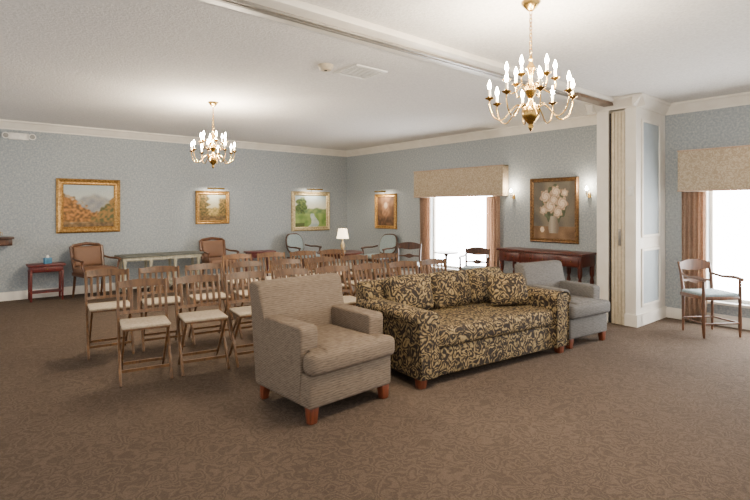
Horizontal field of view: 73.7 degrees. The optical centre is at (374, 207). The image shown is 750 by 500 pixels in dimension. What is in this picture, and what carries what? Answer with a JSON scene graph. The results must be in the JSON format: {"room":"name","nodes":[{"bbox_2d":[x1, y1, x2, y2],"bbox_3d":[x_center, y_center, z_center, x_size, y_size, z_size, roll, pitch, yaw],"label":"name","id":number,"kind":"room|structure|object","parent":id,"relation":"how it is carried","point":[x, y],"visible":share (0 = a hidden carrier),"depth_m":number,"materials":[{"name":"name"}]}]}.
{"room":"funeral home chapel","nodes":[
{"label":"funeral home chapel","id":0,"kind":"room"},
{"bbox_2d":[0,129,346,292],"bbox_3d":[-4.242,0.040,8.790,9.200,2.720,0.200,0,0,-40],"label":"wall","id":1,"kind":"structure","parent":0,"point":[159,181],"depth_m":8.88,"materials":[{"name":"paint"}]},
{"bbox_2d":[0,236,13,245],"bbox_3d":[-5.553,0.495,7.403,0.330,0.130,0.240,0,0,-40],"label":"wall shelf","id":2,"kind":"object","parent":1,"relation":"attached to","point":[4,241],"visible":1,"depth_m":7.38,"materials":[{"name":"brown wood"}]},
{"bbox_2d":[2,132,35,140],"bbox_3d":[-5.418,-1.090,7.607,0.425,0.100,0.100,0,0,-40],"label":"emergency light","id":3,"kind":"object","parent":1,"relation":"attached to","point":[15,136],"visible":1,"depth_m":7.59,"materials":[{"name":"white plastic"}]},
{"bbox_2d":[56,178,119,233],"bbox_3d":[-4.706,-0.035,8.237,0.930,0.880,0.050,0,0,-40],"label":"framed painting","id":4,"kind":"object","parent":1,"relation":"attached to","point":[82,205],"visible":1,"depth_m":8.22,"materials":[{"name":"wood"}]},
{"bbox_2d":[0,119,346,156],"bbox_3d":[-4.142,-1.254,8.670,9.200,0.129,0.112,0,0,-40],"label":"trim","id":5,"kind":"structure","parent":1,"relation":"attached to","point":[4,124],"depth_m":8.76,"materials":[{"name":"white paint"}]},
{"bbox_2d":[0,262,346,300],"bbox_3d":[-4.172,1.335,8.705,9.200,0.130,0.020,0,0,-40],"label":"baseboard","id":6,"kind":"structure","parent":1,"relation":"attached to","point":[15,295],"depth_m":7.93,"materials":[{"name":"wood"}]},
{"bbox_2d":[195,187,228,223],"bbox_3d":[-3.061,-0.048,9.528,0.660,0.706,0.187,0,0,-40],"label":"framed painting","id":7,"kind":"object","parent":1,"relation":"attached to","point":[211,207],"visible":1,"depth_m":9.57,"materials":[{"name":"wood"}]},
{"bbox_2d":[291,188,329,230],"bbox_3d":[-1.360,0.032,10.955,0.980,0.936,0.187,0,0,-40],"label":"framed painting","id":8,"kind":"object","parent":1,"relation":"attached to","point":[310,211],"visible":1,"depth_m":10.99,"materials":[{"name":"green paint"}]},
{"bbox_2d":[0,269,749,499],"bbox_3d":[-0.579,1.450,4.579,9.400,0.100,11.360,0,0,-40],"label":"floor","id":9,"kind":"structure","parent":0,"point":[656,410],"depth_m":3.22,"materials":[{"name":"brown carpet"}]},
{"bbox_2d":[26,262,65,301],"bbox_3d":[-5.036,1.125,7.651,0.480,0.550,0.343,0,0,-40],"label":"side table","id":10,"kind":"object","parent":9,"relation":"on","point":[54,266],"visible":0.99,"depth_m":7.60,"materials":[{"name":"red paint"}]},
{"bbox_2d":[29,288,60,293],"bbox_3d":[-5.037,1.272,7.652,0.400,0.015,0.260,0,0,-40],"label":"shelf","id":11,"kind":"object","parent":10,"relation":"attached to","point":[58,289],"depth_m":7.61,"materials":[{"name":"red paint"}]},
{"bbox_2d":[43,255,51,263],"bbox_3d":[-5.009,0.784,7.650,0.070,0.131,0.100,0,0,35],"label":"tissue box","id":12,"kind":"object","parent":10,"relation":"on","point":[48,260],"visible":1,"depth_m":7.63,"materials":[{"name":"blue cardboard"}]},
{"bbox_2d":[69,242,120,296],"bbox_3d":[-4.412,0.974,7.854,0.639,0.860,0.596,0,0,38],"label":"armchair","id":13,"kind":"object","parent":9,"relation":"on","point":[83,258],"visible":0.8,"depth_m":7.90,"materials":[{"name":"brown fabric"}]},
{"bbox_2d":[73,265,117,273],"bbox_3d":[-4.362,0.970,7.815,0.480,0.124,0.490,0,0,38],"label":"seat cushion","id":14,"kind":"object","parent":13,"relation":"on","point":[77,269],"depth_m":7.71,"materials":[{"name":"brown fabric"}]},
{"bbox_2d":[84,269,134,359],"bbox_3d":[-2.590,1.010,4.873,0.398,0.792,0.451,0,0,-34],"label":"folding chair","id":15,"kind":"object","parent":9,"relation":"on","point":[102,306],"visible":0.81,"depth_m":4.91,"materials":[{"name":"brown wood"}]},
{"bbox_2d":[87,300,129,311],"bbox_3d":[-2.562,0.943,4.831,0.360,0.030,0.350,0,0,-34],"label":"seat cushion","id":16,"kind":"object","parent":15,"relation":"on","point":[102,306],"depth_m":4.75,"materials":[{"name":"beige fabric"}]},
{"bbox_2d":[116,278,172,386],"bbox_3d":[-1.927,1.010,4.176,0.398,0.792,0.451,0,0,-30],"label":"folding chair","id":17,"kind":"object","parent":9,"relation":"on","point":[160,321],"visible":1,"depth_m":4.21,"materials":[{"name":"brown wood"}]},
{"bbox_2d":[119,315,170,329],"bbox_3d":[-1.902,0.943,4.132,0.360,0.030,0.350,0,0,-30],"label":"seat cushion","id":18,"kind":"object","parent":17,"relation":"on","point":[160,321],"depth_m":4.06,"materials":[{"name":"beige fabric"}]},
{"bbox_2d":[114,251,203,291],"bbox_3d":[-3.685,1.090,8.592,1.360,0.620,0.400,0,0,-40],"label":"console table","id":19,"kind":"object","parent":9,"relation":"on","point":[145,257],"visible":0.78,"depth_m":8.52,"materials":[{"name":"wood"}]},
{"bbox_2d":[138,266,185,351],"bbox_3d":[-2.186,1.010,5.125,0.398,0.792,0.451,0,0,-30],"label":"folding chair","id":20,"kind":"object","parent":9,"relation":"on","point":[153,269],"visible":0.66,"depth_m":5.20,"materials":[{"name":"brown wood"}]},
{"bbox_2d":[142,296,183,305],"bbox_3d":[-2.161,0.943,5.081,0.360,0.030,0.350,0,0,-30],"label":"seat cushion","id":21,"kind":"object","parent":20,"relation":"on","point":[171,299],"depth_m":5.00,"materials":[{"name":"beige fabric"}]},
{"bbox_2d":[174,274,229,376],"bbox_3d":[-1.534,1.010,4.421,0.398,0.792,0.451,0,0,-30],"label":"folding chair","id":22,"kind":"object","parent":9,"relation":"on","point":[204,316],"visible":1,"depth_m":4.46,"materials":[{"name":"brown wood"}]},
{"bbox_2d":[178,309,227,322],"bbox_3d":[-1.509,0.943,4.378,0.360,0.030,0.350,0,0,-30],"label":"seat cushion","id":23,"kind":"object","parent":22,"relation":"on","point":[204,316],"depth_m":4.30,"materials":[{"name":"beige fabric"}]},
{"bbox_2d":[185,263,231,344],"bbox_3d":[-1.792,1.010,5.370,0.398,0.792,0.451,0,0,-33],"label":"folding chair","id":24,"kind":"object","parent":9,"relation":"on","point":[203,266],"visible":0.71,"depth_m":5.44,"materials":[{"name":"brown wood"}]},
{"bbox_2d":[189,292,230,300],"bbox_3d":[-1.764,0.943,5.327,0.360,0.030,0.350,0,0,-33],"label":"seat cushion","id":25,"kind":"object","parent":24,"relation":"on","point":[223,296],"depth_m":5.25,"materials":[{"name":"beige fabric"}]},
{"bbox_2d":[199,237,238,281],"bbox_3d":[-2.889,0.974,9.199,0.596,0.860,0.639,0,0,-40],"label":"armchair","id":26,"kind":"object","parent":9,"relation":"on","point":[213,250],"visible":0.68,"depth_m":9.30,"materials":[{"name":"brown wood"}]},
{"bbox_2d":[202,257,236,263],"bbox_3d":[-2.848,0.970,9.150,0.490,0.124,0.480,0,0,-40],"label":"seat cushion","id":27,"kind":"object","parent":26,"relation":"on","point":[214,260],"depth_m":9.01,"materials":[{"name":"brown fabric"}]},
{"bbox_2d":[222,254,257,319],"bbox_3d":[-1.741,1.010,6.525,0.398,0.792,0.451,0,0,-34],"label":"folding chair","id":28,"kind":"object","parent":9,"relation":"on","point":[231,256],"visible":0.34,"depth_m":6.61,"materials":[{"name":"brown wood"}]},
{"bbox_2d":[228,278,257,283],"bbox_3d":[-1.713,0.943,6.483,0.360,0.030,0.350,0,0,-34],"label":"seat cushion","id":29,"kind":"object","parent":28,"relation":"on","point":[251,278],"depth_m":6.41,"materials":[{"name":"beige fabric"}]},
{"bbox_2d":[224,271,265,367],"bbox_3d":[-1.150,1.010,4.661,0.398,0.792,0.451,0,0,-32],"label":"folding chair","id":30,"kind":"object","parent":9,"relation":"on","point":[244,311],"visible":0.6,"depth_m":4.70,"materials":[{"name":"brown wood"}]},
{"bbox_2d":[230,306,250,316],"bbox_3d":[-1.123,0.943,4.617,0.360,0.030,0.350,0,0,-32],"label":"seat cushion","id":31,"kind":"object","parent":30,"relation":"on","point":[244,311],"depth_m":4.53,"materials":[{"name":"beige fabric"}]},
{"bbox_2d":[229,261,263,338],"bbox_3d":[-1.383,1.010,5.627,0.398,0.792,0.451,0,0,-34],"label":"folding chair","id":32,"kind":"object","parent":9,"relation":"on","point":[248,264],"visible":0.39,"depth_m":5.70,"materials":[{"name":"brown wood"}]},
{"bbox_2d":[234,290,247,296],"bbox_3d":[-1.355,0.943,5.585,0.360,0.030,0.350,0,0,-34],"label":"seat cushion","id":33,"kind":"object","parent":32,"relation":"on","point":[240,291],"depth_m":5.50,"materials":[{"name":"beige fabric"}]},
{"bbox_2d":[244,250,275,275],"bbox_3d":[-2.277,1.125,9.901,0.540,0.550,0.343,0,0,-40],"label":"side table","id":34,"kind":"object","parent":9,"relation":"on","point":[254,253],"visible":0.34,"depth_m":9.79,"materials":[{"name":"red paint"}]},
{"bbox_2d":[257,252,286,279],"bbox_3d":[-1.343,1.010,6.772,0.398,0.792,0.451,0,0,-31],"label":"folding chair","id":35,"kind":"object","parent":9,"relation":"on","point":[267,254],"visible":0.25,"depth_m":6.91,"materials":[{"name":"brown wood"}]},
{"bbox_2d":[270,259,302,278],"bbox_3d":[-0.977,1.010,5.881,0.398,0.792,0.451,0,0,-30],"label":"folding chair","id":36,"kind":"object","parent":9,"relation":"on","point":[279,262],"visible":0.2,"depth_m":6.04,"materials":[{"name":"brown wood"}]},
{"bbox_2d":[272,268,309,278],"bbox_3d":[-0.747,1.010,4.915,0.398,0.792,0.451,0,0,-34],"label":"folding chair","id":37,"kind":"object","parent":9,"relation":"on","point":[290,271],"visible":0.18,"depth_m":5.08,"materials":[{"name":"brown wood"}]},
{"bbox_2d":[285,233,321,268],"bbox_3d":[-1.500,0.965,10.301,0.642,0.877,0.596,0,0,42],"label":"armchair","id":38,"kind":"object","parent":9,"relation":"on","point":[294,241],"visible":0.51,"depth_m":10.38,"materials":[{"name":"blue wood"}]},
{"bbox_2d":[288,253,319,257],"bbox_3d":[-1.451,0.970,10.257,0.480,0.124,0.490,0,0,42],"label":"seat cushion","id":39,"kind":"object","parent":38,"relation":"on","point":[317,255],"depth_m":10.12,"materials":[{"name":"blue fabric"}]},
{"bbox_2d":[289,251,318,276],"bbox_3d":[-0.935,1.010,7.028,0.398,0.792,0.451,0,0,-32],"label":"folding chair","id":40,"kind":"object","parent":9,"relation":"on","point":[296,253],"visible":0.33,"depth_m":7.19,"materials":[{"name":"brown wood"}]},
{"bbox_2d":[249,273,394,424],"bbox_3d":[-0.387,0.973,3.697,0.779,0.858,0.802,0,0,-43],"label":"armchair","id":41,"kind":"object","parent":9,"relation":"on","point":[313,349],"visible":1,"depth_m":3.55,"materials":[{"name":"beige fabric"}]},
{"bbox_2d":[303,324,394,375],"bbox_3d":[-0.327,0.994,3.632,0.762,0.175,0.624,0,0,-43],"label":"seat cushion","id":42,"kind":"object","parent":41,"relation":"on","point":[338,348],"depth_m":3.44,"materials":[{"name":"beige fabric"}]},
{"bbox_2d":[306,257,348,295],"bbox_3d":[-0.579,1.010,6.129,0.398,0.792,0.451,0,0,-33],"label":"folding chair","id":43,"kind":"object","parent":9,"relation":"on","point":[314,260],"visible":0.23,"depth_m":6.27,"materials":[{"name":"brown wood"}]},
{"bbox_2d":[314,265,355,305],"bbox_3d":[-0.359,1.010,5.157,0.398,0.792,0.451,0,0,-31],"label":"folding chair","id":44,"kind":"object","parent":9,"relation":"on","point":[350,299],"visible":0.38,"depth_m":5.33,"materials":[{"name":"brown wood"}]},
{"bbox_2d":[343,295,355,303],"bbox_3d":[-0.333,0.943,5.114,0.360,0.030,0.350,0,0,-31],"label":"seat cushion","id":45,"kind":"object","parent":44,"relation":"on","point":[349,299],"depth_m":5.07,"materials":[{"name":"beige fabric"}]},
{"bbox_2d":[320,249,354,296],"bbox_3d":[-0.533,1.010,7.279,0.398,0.792,0.451,0,0,-34],"label":"folding chair","id":46,"kind":"object","parent":9,"relation":"on","point":[329,251],"visible":0.17,"depth_m":7.42,"materials":[{"name":"brown wood"}]},
{"bbox_2d":[316,250,362,264],"bbox_3d":[-0.666,1.117,9.428,0.880,0.584,0.880,0,0,-40],"label":"round table","id":47,"kind":"object","parent":9,"relation":"on","point":[348,252],"visible":0.38,"depth_m":9.21,"materials":[{"name":"brown wood"}]},
{"bbox_2d":[337,228,348,251],"bbox_3d":[-0.612,0.600,9.473,0.230,0.450,0.230,0,0,-40],"label":"table lamp","id":48,"kind":"object","parent":47,"relation":"on","point":[342,234],"visible":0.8,"depth_m":9.40,"materials":[{"name":"fabric"}]},
{"bbox_2d":[340,255,370,295],"bbox_3d":[-0.177,1.010,6.380,0.398,0.792,0.451,0,0,-30],"label":"folding chair","id":49,"kind":"object","parent":9,"relation":"on","point":[349,257],"visible":0.44,"depth_m":6.52,"materials":[{"name":"brown wood"}]},
{"bbox_2d":[352,263,385,292],"bbox_3d":[0.028,1.010,5.398,0.398,0.792,0.451,0,0,-31],"label":"folding chair","id":50,"kind":"object","parent":9,"relation":"on","point":[364,266],"visible":0.23,"depth_m":5.56,"materials":[{"name":"brown wood"}]},
{"bbox_2d":[361,234,397,277],"bbox_3d":[0.117,0.965,10.058,0.596,0.877,0.642,0,0,40],"label":"armchair","id":51,"kind":"object","parent":9,"relation":"on","point":[388,242],"visible":0.48,"depth_m":10.16,"materials":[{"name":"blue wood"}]},
{"bbox_2d":[364,253,388,259],"bbox_3d":[0.075,0.970,10.008,0.490,0.124,0.480,0,0,40],"label":"seat cushion","id":52,"kind":"object","parent":51,"relation":"on","point":[369,255],"depth_m":9.85,"materials":[{"name":"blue fabric"}]},
{"bbox_2d":[371,253,399,279],"bbox_3d":[0.226,1.010,6.631,0.398,0.792,0.451,0,0,-30],"label":"folding chair","id":53,"kind":"object","parent":9,"relation":"on","point":[380,255],"visible":0.27,"depth_m":6.79,"materials":[{"name":"brown wood"}]},
{"bbox_2d":[387,261,418,276],"bbox_3d":[0.413,1.010,5.637,0.398,0.792,0.451,0,0,-30],"label":"folding chair","id":54,"kind":"object","parent":9,"relation":"on","point":[395,264],"visible":0.16,"depth_m":5.80,"materials":[{"name":"brown wood"}]},
{"bbox_2d":[391,242,421,275],"bbox_3d":[0.542,0.997,8.503,0.490,0.808,0.490,0,0,15],"label":"chair","id":55,"kind":"object","parent":9,"relation":"on","point":[405,245],"visible":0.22,"depth_m":8.70,"materials":[{"name":"brown wood"}]},
{"bbox_2d":[419,259,446,273],"bbox_3d":[0.802,1.010,5.881,0.398,0.792,0.451,0,0,-34],"label":"folding chair","id":56,"kind":"object","parent":9,"relation":"on","point":[426,262],"visible":0.2,"depth_m":6.04,"materials":[{"name":"brown wood"}]},
{"bbox_2d":[434,251,457,265],"bbox_3d":[1.180,1.065,8.274,0.405,0.669,0.400,0,0,-40],"label":"pedestal table","id":57,"kind":"object","parent":9,"relation":"on","point":[446,253],"visible":0.37,"depth_m":8.20,"materials":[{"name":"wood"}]},
{"bbox_2d":[356,267,570,389],"bbox_3d":[0.846,1.007,4.707,1.890,0.786,0.964,0,0,-34],"label":"sofa","id":58,"kind":"object","parent":9,"relation":"on","point":[440,323],"visible":0.94,"depth_m":4.44,"materials":[{"name":"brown fabric"}]},
{"bbox_2d":[383,273,433,310],"bbox_3d":[0.312,0.795,4.621,0.489,0.362,0.255,0,0,-34],"label":"cushion","id":59,"kind":"object","parent":58,"relation":"on","point":[415,290],"depth_m":4.53,"materials":[{"name":"fabric"}]},
{"bbox_2d":[427,270,470,308],"bbox_3d":[0.715,0.795,4.893,0.489,0.362,0.255,0,0,-34],"label":"cushion","id":60,"kind":"object","parent":58,"relation":"on","point":[451,289],"depth_m":4.78,"materials":[{"name":"multicoloured fabric"}]},
{"bbox_2d":[465,267,501,303],"bbox_3d":[1.118,0.795,5.165,0.489,0.362,0.255,0,0,-34],"label":"cushion","id":61,"kind":"object","parent":58,"relation":"on","point":[476,276],"depth_m":5.01,"materials":[{"name":"multicoloured fabric"}]},
{"bbox_2d":[429,302,552,347],"bbox_3d":[0.905,1.038,4.611,1.460,0.179,0.706,0,0,-34],"label":"seat cushion","id":62,"kind":"object","parent":58,"relation":"on","point":[466,324],"depth_m":4.42,"materials":[{"name":"multicoloured fabric"}]},
{"bbox_2d":[486,273,528,305],"bbox_3d":[1.297,0.793,4.906,0.401,0.296,0.227,0,0,-14],"label":"throw pillow","id":63,"kind":"object","parent":58,"relation":"on","point":[503,288],"visible":1,"depth_m":4.83,"materials":[{"name":"multicoloured fabric"}]},
{"bbox_2d":[459,247,489,270],"bbox_3d":[1.589,1.016,7.896,0.467,0.768,0.457,0,0,20],"label":"chair","id":64,"kind":"object","parent":9,"relation":"on","point":[474,250],"visible":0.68,"depth_m":8.05,"materials":[{"name":"brown wood"}]},
{"bbox_2d":[461,265,488,269],"bbox_3d":[1.579,0.945,7.869,0.396,0.059,0.359,0,0,20],"label":"seat cushion","id":65,"kind":"object","parent":64,"relation":"on","point":[465,267],"depth_m":7.77,"materials":[{"name":"white fabric"}]},
{"bbox_2d":[496,247,596,283],"bbox_3d":[2.525,1.015,7.458,0.454,0.770,1.400,0,0,-40],"label":"sideboard","id":66,"kind":"object","parent":9,"relation":"on","point":[579,260],"visible":0.46,"depth_m":7.24,"materials":[{"name":"brown wood"}]},
{"bbox_2d":[514,260,609,348],"bbox_3d":[2.012,1.004,5.383,0.681,0.797,0.740,0,0,-34],"label":"armchair","id":67,"kind":"object","parent":9,"relation":"on","point":[588,312],"visible":0.47,"depth_m":5.29,"materials":[{"name":"grey fabric"}]},
{"bbox_2d":[569,295,609,319],"bbox_3d":[2.058,1.023,5.314,0.666,0.162,0.576,0,0,-34],"label":"seat cushion","id":68,"kind":"object","parent":67,"relation":"on","point":[581,307],"depth_m":5.10,"materials":[{"name":"grey fabric"}]},
{"bbox_2d":[677,259,743,338],"bbox_3d":[3.723,0.997,5.597,0.482,0.808,0.463,0,0,-6],"label":"chair","id":69,"kind":"object","parent":9,"relation":"on","point":[711,294],"visible":1,"depth_m":5.55,"materials":[{"name":"brown wood"}]},
{"bbox_2d":[682,288,738,296],"bbox_3d":[3.726,0.945,5.566,0.408,0.059,0.359,0,0,-6],"label":"seat cushion","id":70,"kind":"object","parent":69,"relation":"on","point":[711,292],"depth_m":5.46,"materials":[{"name":"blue fabric"}]},
{"bbox_2d":[0,0,749,150],"bbox_3d":[-0.579,-1.370,4.579,9.400,0.100,11.360,0,0,-40],"label":"ceiling","id":71,"kind":"structure","parent":0,"point":[149,66],"depth_m":4.63,"materials":[{"name":"paint"}]},
{"bbox_2d":[190,101,236,168],"bbox_3d":[-2.017,-0.905,6.231,0.540,0.830,0.540,0,0,17],"label":"chandelier","id":72,"kind":"object","parent":71,"relation":"hanging from","point":[213,159],"visible":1,"depth_m":6.21,"materials":[{"name":"gold metal"}]},
{"bbox_2d":[318,63,332,71],"bbox_3d":[-0.455,-1.292,4.618,0.140,0.056,0.140,0,0,-40],"label":"smoke detector","id":73,"kind":"object","parent":71,"relation":"attached to","point":[325,67],"visible":1,"depth_m":4.57,"materials":[{"name":"beige plastic"}]},
{"bbox_2d":[333,64,387,79],"bbox_3d":[-0.144,-1.312,4.839,0.380,0.018,0.380,0,0,-40],"label":"ceiling vent","id":74,"kind":"object","parent":71,"relation":"in","point":[349,68],"visible":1,"depth_m":4.81,"materials":[{"name":"white plastic"}]},
{"bbox_2d":[485,0,577,130],"bbox_3d":[0.997,-0.905,3.199,0.540,0.830,0.540,0,0,-18],"label":"chandelier","id":75,"kind":"object","parent":71,"relation":"hanging from","point":[530,111],"visible":1,"depth_m":3.17,"materials":[{"name":"gold metal"}]},
{"bbox_2d":[347,105,749,317],"bbox_3d":[2.945,0.040,7.536,0.200,2.720,11.360,0,0,-40],"label":"wall","id":76,"kind":"structure","parent":0,"point":[568,152],"depth_m":7.90,"materials":[{"name":"grey paint"}]},
{"bbox_2d":[374,190,396,228],"bbox_3d":[0.168,0.032,10.545,0.187,0.816,0.680,0,0,-40],"label":"framed painting","id":77,"kind":"object","parent":76,"relation":"attached to","point":[385,204],"visible":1,"depth_m":10.58,"materials":[{"name":"paint"}]},
{"bbox_2d":[427,196,488,269],"bbox_3d":[1.580,0.250,9.093,0.210,1.900,1.660,0,0,-40],"label":"window","id":78,"kind":"structure","parent":76,"relation":"in","point":[459,223],"depth_m":9.24,"materials":[{"name":"white"}]},
{"bbox_2d":[420,198,430,273],"bbox_3d":[0.965,0.598,9.608,0.048,1.585,0.280,0,0,-40],"label":"curtain","id":79,"kind":"object","parent":78,"relation":"hanging from","point":[425,203],"visible":0.73,"depth_m":9.59,"materials":[{"name":"beige fabric"}]},
{"bbox_2d":[486,196,499,268],"bbox_3d":[1.980,0.598,8.398,0.048,1.585,0.280,0,0,-40],"label":"curtain","id":80,"kind":"object","parent":78,"relation":"hanging from","point":[492,202],"visible":0.73,"depth_m":8.39,"materials":[{"name":"beige fabric"}]},
{"bbox_2d":[413,165,508,197],"bbox_3d":[1.474,-0.455,8.985,0.171,0.510,2.070,0,0,-40],"label":"window valance","id":81,"kind":"object","parent":76,"relation":"attached to","point":[492,180],"visible":1,"depth_m":8.77,"materials":[{"name":"beige fabric"}]},
{"bbox_2d":[346,92,749,156],"bbox_3d":[2.890,-1.254,7.359,0.112,0.129,11.160,0,0,-40],"label":"trim","id":82,"kind":"structure","parent":76,"relation":"attached to","point":[738,99],"depth_m":7.71,"materials":[{"name":"white paint"}]},
{"bbox_2d":[347,263,749,329],"bbox_3d":[2.925,1.335,7.389,0.020,0.130,11.160,0,0,-40],"label":"baseboard","id":83,"kind":"structure","parent":76,"relation":"attached to","point":[676,313],"depth_m":6.00,"materials":[{"name":"white wood"}]},
{"bbox_2d":[530,177,578,243],"bbox_3d":[2.714,0.035,7.617,0.050,0.990,0.800,0,0,-40],"label":"framed painting","id":84,"kind":"object","parent":76,"relation":"attached to","point":[554,202],"visible":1,"depth_m":7.60,"materials":[{"name":"paint"}]},
{"bbox_2d":[585,186,590,197],"bbox_3d":[3.055,-0.233,7.171,0.127,0.166,0.050,0,0,-40],"label":"wall sconce","id":85,"kind":"object","parent":76,"relation":"attached to","point":[586,188],"visible":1,"depth_m":7.16,"materials":[{"name":"gold metal"}]},
{"bbox_2d":[677,145,749,191],"bbox_3d":[4.476,-0.455,5.407,0.171,0.510,2.130,0,0,-40],"label":"window valance","id":86,"kind":"object","parent":76,"relation":"attached to","point":[718,168],"visible":1,"depth_m":5.87,"materials":[{"name":"beige fabric"}]},
{"bbox_2d":[682,192,706,322],"bbox_3d":[3.899,0.598,6.111,0.048,1.585,0.270,0,0,-40],"label":"curtain","id":87,"kind":"object","parent":86,"relation":"hanging from","point":[694,204],"visible":0.68,"depth_m":6.09,"materials":[{"name":"beige fabric"}]},
{"bbox_2d":[699,190,749,308],"bbox_3d":[4.598,0.250,5.496,0.210,1.900,1.810,0,0,-40],"label":"window","id":88,"kind":"structure","parent":76,"relation":"in","point":[729,211],"depth_m":5.99,"materials":[{"name":"white"}]},
{"bbox_2d":[597,107,666,327],"bbox_3d":[3.244,0.040,6.332,0.890,2.720,0.510,0,0,-40],"label":"column","id":89,"kind":"structure","parent":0,"point":[635,315],"depth_m":6.05,"materials":[{"name":"white paint"}]},
{"bbox_2d":[200,0,613,106],"bbox_3d":[-0.352,-1.278,3.477,8.330,0.085,0.300,0,0,-40],"label":"ceiling beam","id":90,"kind":"structure","parent":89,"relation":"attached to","point":[297,13],"depth_m":3.78,"materials":[{"name":"paint"}]},
{"bbox_2d":[609,111,624,324],"bbox_3d":[2.954,0.120,6.075,0.165,2.560,0.196,0,0,-40],"label":"door","id":91,"kind":"structure","parent":89,"relation":"attached to","point":[616,119],"depth_m":6.03,"materials":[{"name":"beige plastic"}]},
{"bbox_2d":[584,93,670,114],"bbox_3d":[3.209,-1.254,6.302,0.982,0.129,0.694,0,0,-40],"label":"trim","id":92,"kind":"structure","parent":89,"relation":"attached to","point":[640,100],"depth_m":6.00,"materials":[{"name":"white paint"}]},
{"bbox_2d":[641,119,660,237],"bbox_3d":[3.389,-0.355,6.135,0.550,1.420,0.018,0,0,-40],"label":"panel","id":93,"kind":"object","parent":89,"relation":"attached to","point":[650,134],"depth_m":6.13,"materials":[{"name":"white paint"}]},
{"bbox_2d":[641,246,660,306],"bbox_3d":[3.389,0.835,6.135,0.550,0.700,0.018,0,0,-40],"label":"panel","id":94,"kind":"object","parent":89,"relation":"attached to","point":[650,257],"depth_m":6.13,"materials":[{"name":"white paint"}]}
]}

